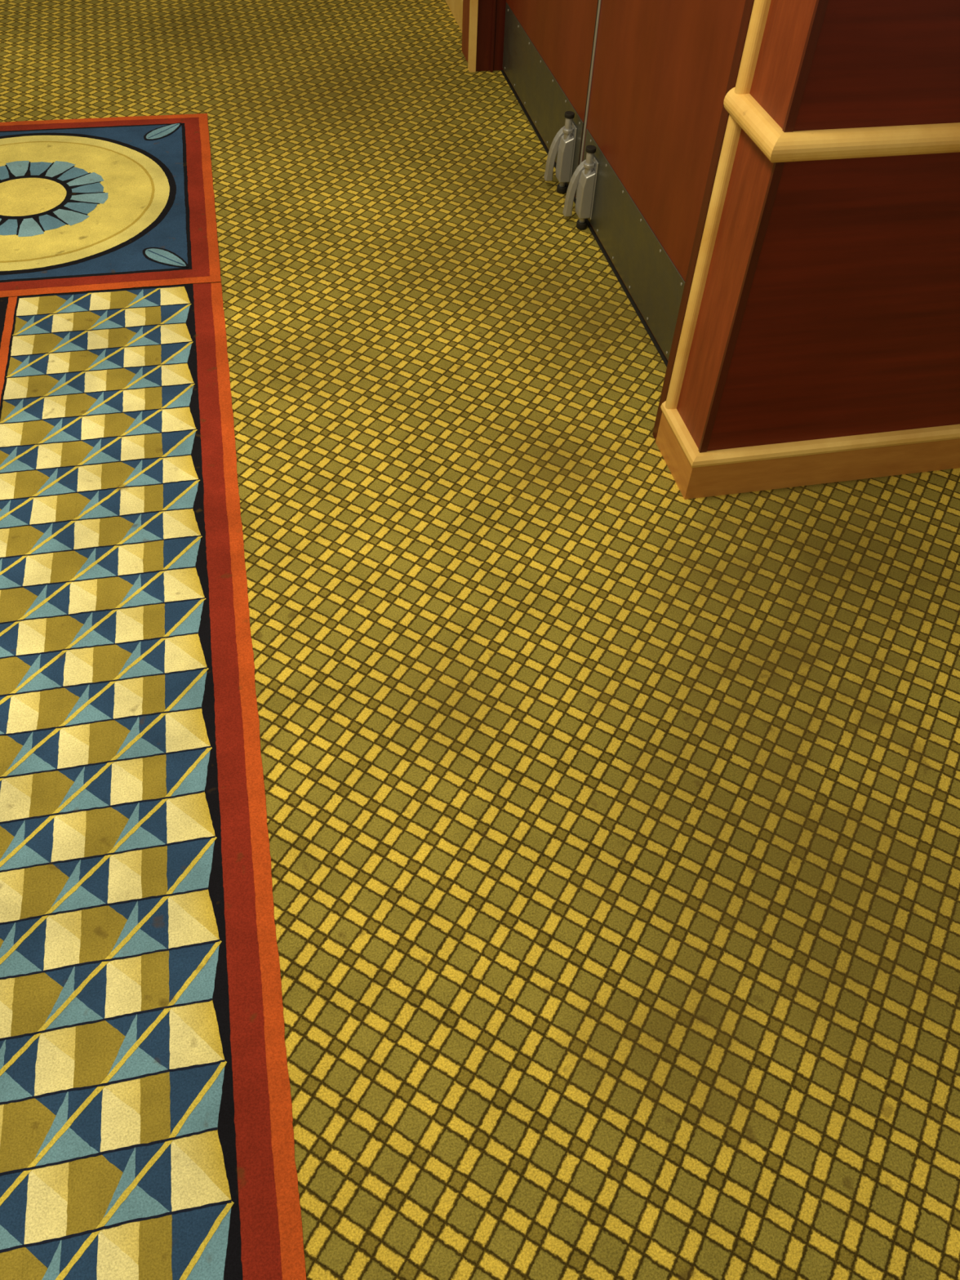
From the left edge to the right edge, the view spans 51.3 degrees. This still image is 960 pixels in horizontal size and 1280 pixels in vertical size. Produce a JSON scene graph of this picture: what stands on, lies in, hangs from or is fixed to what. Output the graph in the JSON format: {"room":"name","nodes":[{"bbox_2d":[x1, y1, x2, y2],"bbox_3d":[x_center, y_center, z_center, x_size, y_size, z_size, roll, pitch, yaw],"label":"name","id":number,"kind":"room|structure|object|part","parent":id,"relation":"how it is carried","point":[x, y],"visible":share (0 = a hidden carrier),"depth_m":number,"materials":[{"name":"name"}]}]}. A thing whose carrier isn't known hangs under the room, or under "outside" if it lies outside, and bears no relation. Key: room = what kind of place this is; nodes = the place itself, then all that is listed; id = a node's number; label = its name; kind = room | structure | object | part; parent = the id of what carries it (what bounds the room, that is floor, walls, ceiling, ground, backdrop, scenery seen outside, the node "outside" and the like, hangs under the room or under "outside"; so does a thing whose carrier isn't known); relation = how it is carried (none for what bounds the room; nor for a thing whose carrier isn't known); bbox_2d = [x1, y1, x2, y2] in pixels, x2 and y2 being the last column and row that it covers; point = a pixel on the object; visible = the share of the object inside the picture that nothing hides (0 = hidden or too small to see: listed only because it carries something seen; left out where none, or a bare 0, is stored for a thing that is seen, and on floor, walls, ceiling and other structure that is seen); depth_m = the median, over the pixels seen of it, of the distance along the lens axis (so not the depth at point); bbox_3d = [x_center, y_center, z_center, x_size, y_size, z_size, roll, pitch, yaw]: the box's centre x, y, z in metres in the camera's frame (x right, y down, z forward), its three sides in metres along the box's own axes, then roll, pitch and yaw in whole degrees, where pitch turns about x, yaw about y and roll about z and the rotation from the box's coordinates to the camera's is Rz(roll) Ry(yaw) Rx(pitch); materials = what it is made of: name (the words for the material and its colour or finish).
{"room":"hotel corridor","nodes":[
{"label":"hotel corridor","id":0,"kind":"room"},
{"bbox_2d":[0,0,959,1279],"bbox_3d":[-1.235,-2.178,3.760,7.400,0.001,11.500,-8,50,-10],"label":"floor","id":1,"kind":"structure","parent":0,"point":[613,815],"depth_m":1.85,"materials":[{"name":"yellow carpet"}]},
{"bbox_2d":[0,113,306,1279],"bbox_3d":[-1.048,-0.124,2.015,1.127,0.005,4.354,-8,50,-10],"label":"patterned rug","id":2,"kind":"object","parent":1,"relation":"on","point":[147,1129],"visible":1,"depth_m":1.77,"materials":[{"name":"multicoloured carpet"}]},
{"bbox_2d":[500,70,667,367],"bbox_3d":[0.341,-1.351,3.140,0.062,0.003,2.230,-8,50,-10],"label":"threshold","id":3,"kind":"object","parent":1,"relation":"on","point":[615,271],"depth_m":2.95,"materials":[{"name":"black metal"}]},
{"bbox_2d":[462,0,506,71],"bbox_3d":[0.202,-3.070,2.987,0.413,2.450,0.205,-8,50,-10],"label":"wall","id":4,"kind":"structure","parent":0,"point":[485,6],"depth_m":3.75,"materials":[{"name":"brown wood"}]},
{"bbox_2d":[467,0,478,72],"bbox_3d":[0.019,-2.973,2.895,0.024,2.450,0.032,-8,50,-10],"label":"trim","id":5,"kind":"structure","parent":4,"relation":"attached to","point":[473,5],"depth_m":3.72,"materials":[{"name":"brown wood"}]},
{"bbox_2d":[489,0,496,71],"bbox_3d":[0.093,-2.973,2.899,0.010,2.450,0.018,-8,50,-10],"label":"trim","id":6,"kind":"structure","parent":4,"relation":"attached to","point":[494,3],"depth_m":3.73,"materials":[{"name":"brown wood"}]},
{"bbox_2d":[559,182,564,186],"bbox_3d":[0.263,-1.461,3.187,0.018,0.034,0.018,-8,50,-10],"label":"bolt","id":7,"kind":"object","parent":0,"point":[562,184],"depth_m":3.19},
{"bbox_2d":[579,218,585,222],"bbox_3d":[0.312,-1.285,3.040,0.018,0.034,0.018,-8,50,-10],"label":"bolt","id":8,"kind":"object","parent":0,"point":[582,220],"depth_m":3.04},
{"bbox_2d":[676,0,959,467],"bbox_3d":[1.688,-1.357,1.610,2.413,2.450,0.190,-8,50,-10],"label":"wall","id":9,"kind":"structure","parent":0,"point":[850,326],"depth_m":1.90,"materials":[{"name":"brown wood"}]},
{"bbox_2d":[652,0,754,439],"bbox_3d":[0.563,-1.292,1.493,0.188,2.450,0.030,-8,50,-10],"label":"door frame","id":10,"kind":"structure","parent":9,"relation":"attached to","point":[748,4],"depth_m":1.97,"materials":[{"name":"brown wood"}]},
{"bbox_2d":[665,0,771,408],"bbox_3d":[0.484,-1.288,1.419,0.020,2.350,0.032,-8,50,-10],"label":"trim","id":11,"kind":"structure","parent":9,"relation":"attached to","point":[760,10],"depth_m":1.92,"materials":[{"name":"brown wood"}]},
{"bbox_2d":[698,0,828,453],"bbox_3d":[0.536,-1.167,1.308,0.016,2.332,0.008,-8,50,-10],"label":"trim","id":12,"kind":"structure","parent":9,"relation":"attached to","point":[820,6],"depth_m":1.79,"materials":[{"name":"brown wood"}]},
{"bbox_2d":[655,412,959,499],"bbox_3d":[1.632,-0.586,2.500,2.430,0.092,0.207,-8,50,-10],"label":"baseboard","id":13,"kind":"structure","parent":9,"relation":"attached to","point":[849,465],"depth_m":2.29,"materials":[{"name":"brown wood"}]},
{"bbox_2d":[660,400,959,467],"bbox_3d":[1.632,-0.622,2.451,2.437,0.029,0.214,-8,50,-10],"label":"trim","id":14,"kind":"structure","parent":9,"relation":"attached to","point":[695,459],"depth_m":2.23,"materials":[{"name":"brown wood"}]},
{"bbox_2d":[723,87,959,162],"bbox_3d":[1.657,-1.053,1.940,2.443,0.047,0.220,-8,50,-10],"label":"chair rail","id":15,"kind":"object","parent":9,"relation":"attached to","point":[777,145],"visible":0.96,"depth_m":1.70,"materials":[{"name":"brown wood"}]},
{"bbox_3d":[0.401,-2.809,1.422,0.130,0.390,2.225,-8,50,-10],"label":"door","id":16,"kind":"structure","parent":9,"relation":"in","visible":0},
{"bbox_2d":[502,2,583,195],"bbox_3d":[0.198,-1.862,3.398,0.002,0.220,1.032,-8,50,-10],"label":"kick plate","id":17,"kind":"object","parent":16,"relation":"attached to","point":[544,99],"visible":0.93,"depth_m":3.41,"materials":[{"name":"metal"}]},
{"bbox_2d":[502,0,601,196],"bbox_3d":[0.259,-2.448,2.712,0.045,2.041,1.064,-8,50,-10],"label":"leaf","id":18,"kind":"object","parent":16,"relation":"attached to","point":[562,32],"visible":0.25,"depth_m":3.07,"materials":[{"name":"brown wood"}]},
{"bbox_2d":[555,111,574,193],"bbox_3d":[0.265,-1.519,3.120,0.037,0.240,0.050,-8,50,-10],"label":"door stop","id":19,"kind":"object","parent":18,"relation":"attached to","point":[564,159],"depth_m":3.12,"materials":[{"name":"silver metal"}]},
{"bbox_2d":[543,125,564,181],"bbox_3d":[0.242,-1.537,3.159,0.065,0.162,0.026,-8,50,-10],"label":"lever","id":20,"kind":"object","parent":19,"relation":"attached to","point":[553,149],"visible":0.71,"depth_m":3.15,"materials":[{"name":"silver metal"}]},
{"bbox_3d":[0.242,-1.537,3.159,0.065,0.162,0.026,-8,50,-10],"label":"lever","id":21,"kind":"part","parent":20,"relation":"part of","materials":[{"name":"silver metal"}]},
{"bbox_2d":[562,126,573,133],"bbox_3d":[0.270,-1.564,3.067,0.032,0.011,0.032,-8,50,-10],"label":"collar","id":22,"kind":"object","parent":19,"relation":"attached to","point":[566,131],"depth_m":3.06,"materials":[{"name":"silver metal"}]},
{"bbox_2d":[563,118,573,139],"bbox_3d":[0.270,-1.568,3.062,0.022,0.067,0.022,-8,50,-10],"label":"plunger","id":23,"kind":"object","parent":19,"relation":"attached to","point":[568,122],"depth_m":3.05,"materials":[{"name":"silver metal"}]},
{"bbox_2d":[568,121,577,182],"bbox_3d":[0.282,-1.535,3.137,0.005,0.170,0.084,-8,50,-10],"label":"plate","id":24,"kind":"object","parent":19,"relation":"attached to","point":[575,129],"depth_m":3.08,"materials":[{"name":"silver metal"}]},
{"bbox_2d":[575,0,599,197],"bbox_3d":[0.344,-2.052,2.378,0.003,2.030,0.010,-8,50,-10],"label":"meeting gap","id":25,"kind":"object","parent":16,"relation":"attached to","point":[597,0],"visible":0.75,"depth_m":2.90,"materials":[{"name":"black rubber"}]},
{"bbox_2d":[582,128,684,360],"bbox_3d":[0.420,-1.054,2.722,0.002,0.220,1.042,-8,50,-10],"label":"kick plate","id":26,"kind":"object","parent":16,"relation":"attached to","point":[654,281],"visible":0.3,"depth_m":2.71,"materials":[{"name":"metal"}]},
{"bbox_2d":[575,0,745,359],"bbox_3d":[0.479,-1.643,2.038,0.050,2.041,1.082,-8,50,-10],"label":"leaf","id":27,"kind":"object","parent":16,"relation":"attached to","point":[661,71],"depth_m":2.43,"materials":[{"name":"brown wood"}]},
{"bbox_2d":[575,145,596,229],"bbox_3d":[0.314,-1.343,2.973,0.037,0.240,0.050,-8,50,-10],"label":"door stop","id":28,"kind":"object","parent":27,"relation":"attached to","point":[584,201],"depth_m":2.97,"materials":[{"name":"silver metal"}]},
{"bbox_2d":[562,159,586,216],"bbox_3d":[0.291,-1.360,3.011,0.065,0.162,0.026,-8,50,-10],"label":"lever","id":29,"kind":"object","parent":28,"relation":"attached to","point":[573,184],"visible":0.69,"depth_m":3.00,"materials":[{"name":"silver metal"}]},
{"bbox_3d":[0.291,-1.360,3.011,0.065,0.162,0.026,-8,50,-10],"label":"lever","id":30,"kind":"part","parent":29,"relation":"part of","materials":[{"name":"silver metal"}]},
{"bbox_2d":[583,161,594,168],"bbox_3d":[0.318,-1.387,2.919,0.032,0.011,0.032,-8,50,-10],"label":"collar","id":31,"kind":"object","parent":28,"relation":"attached to","point":[586,166],"depth_m":2.91,"materials":[{"name":"silver metal"}]},
{"bbox_2d":[584,152,594,174],"bbox_3d":[0.319,-1.392,2.914,0.022,0.067,0.022,-8,50,-10],"label":"plunger","id":32,"kind":"object","parent":28,"relation":"attached to","point":[589,157],"depth_m":2.90,"materials":[{"name":"silver metal"}]},
{"bbox_2d":[589,156,598,219],"bbox_3d":[0.330,-1.358,2.990,0.005,0.170,0.084,-8,50,-10],"label":"plate","id":33,"kind":"object","parent":28,"relation":"attached to","point":[596,163],"depth_m":2.93,"materials":[{"name":"silver metal"}]},
{"bbox_3d":[0.346,-2.042,2.370,0.004,2.030,0.011,-8,50,-10],"label":"meeting stile","id":34,"kind":"part","parent":27,"relation":"part of","materials":[{"name":"brown wood"}]},
{"bbox_3d":[-0.335,-5.124,4.708,0.355,2.450,5.260,-8,50,-10],"label":"wall","id":35,"kind":"structure","parent":0,"visible":0},
{"bbox_2d":[444,0,462,31],"bbox_3d":[-0.566,-4.345,5.563,0.021,0.120,5.260,-8,50,-10],"label":"baseboard","id":36,"kind":"structure","parent":35,"relation":"attached to","point":[455,6],"depth_m":4.10,"materials":[{"name":"brown wood"}]}
]}

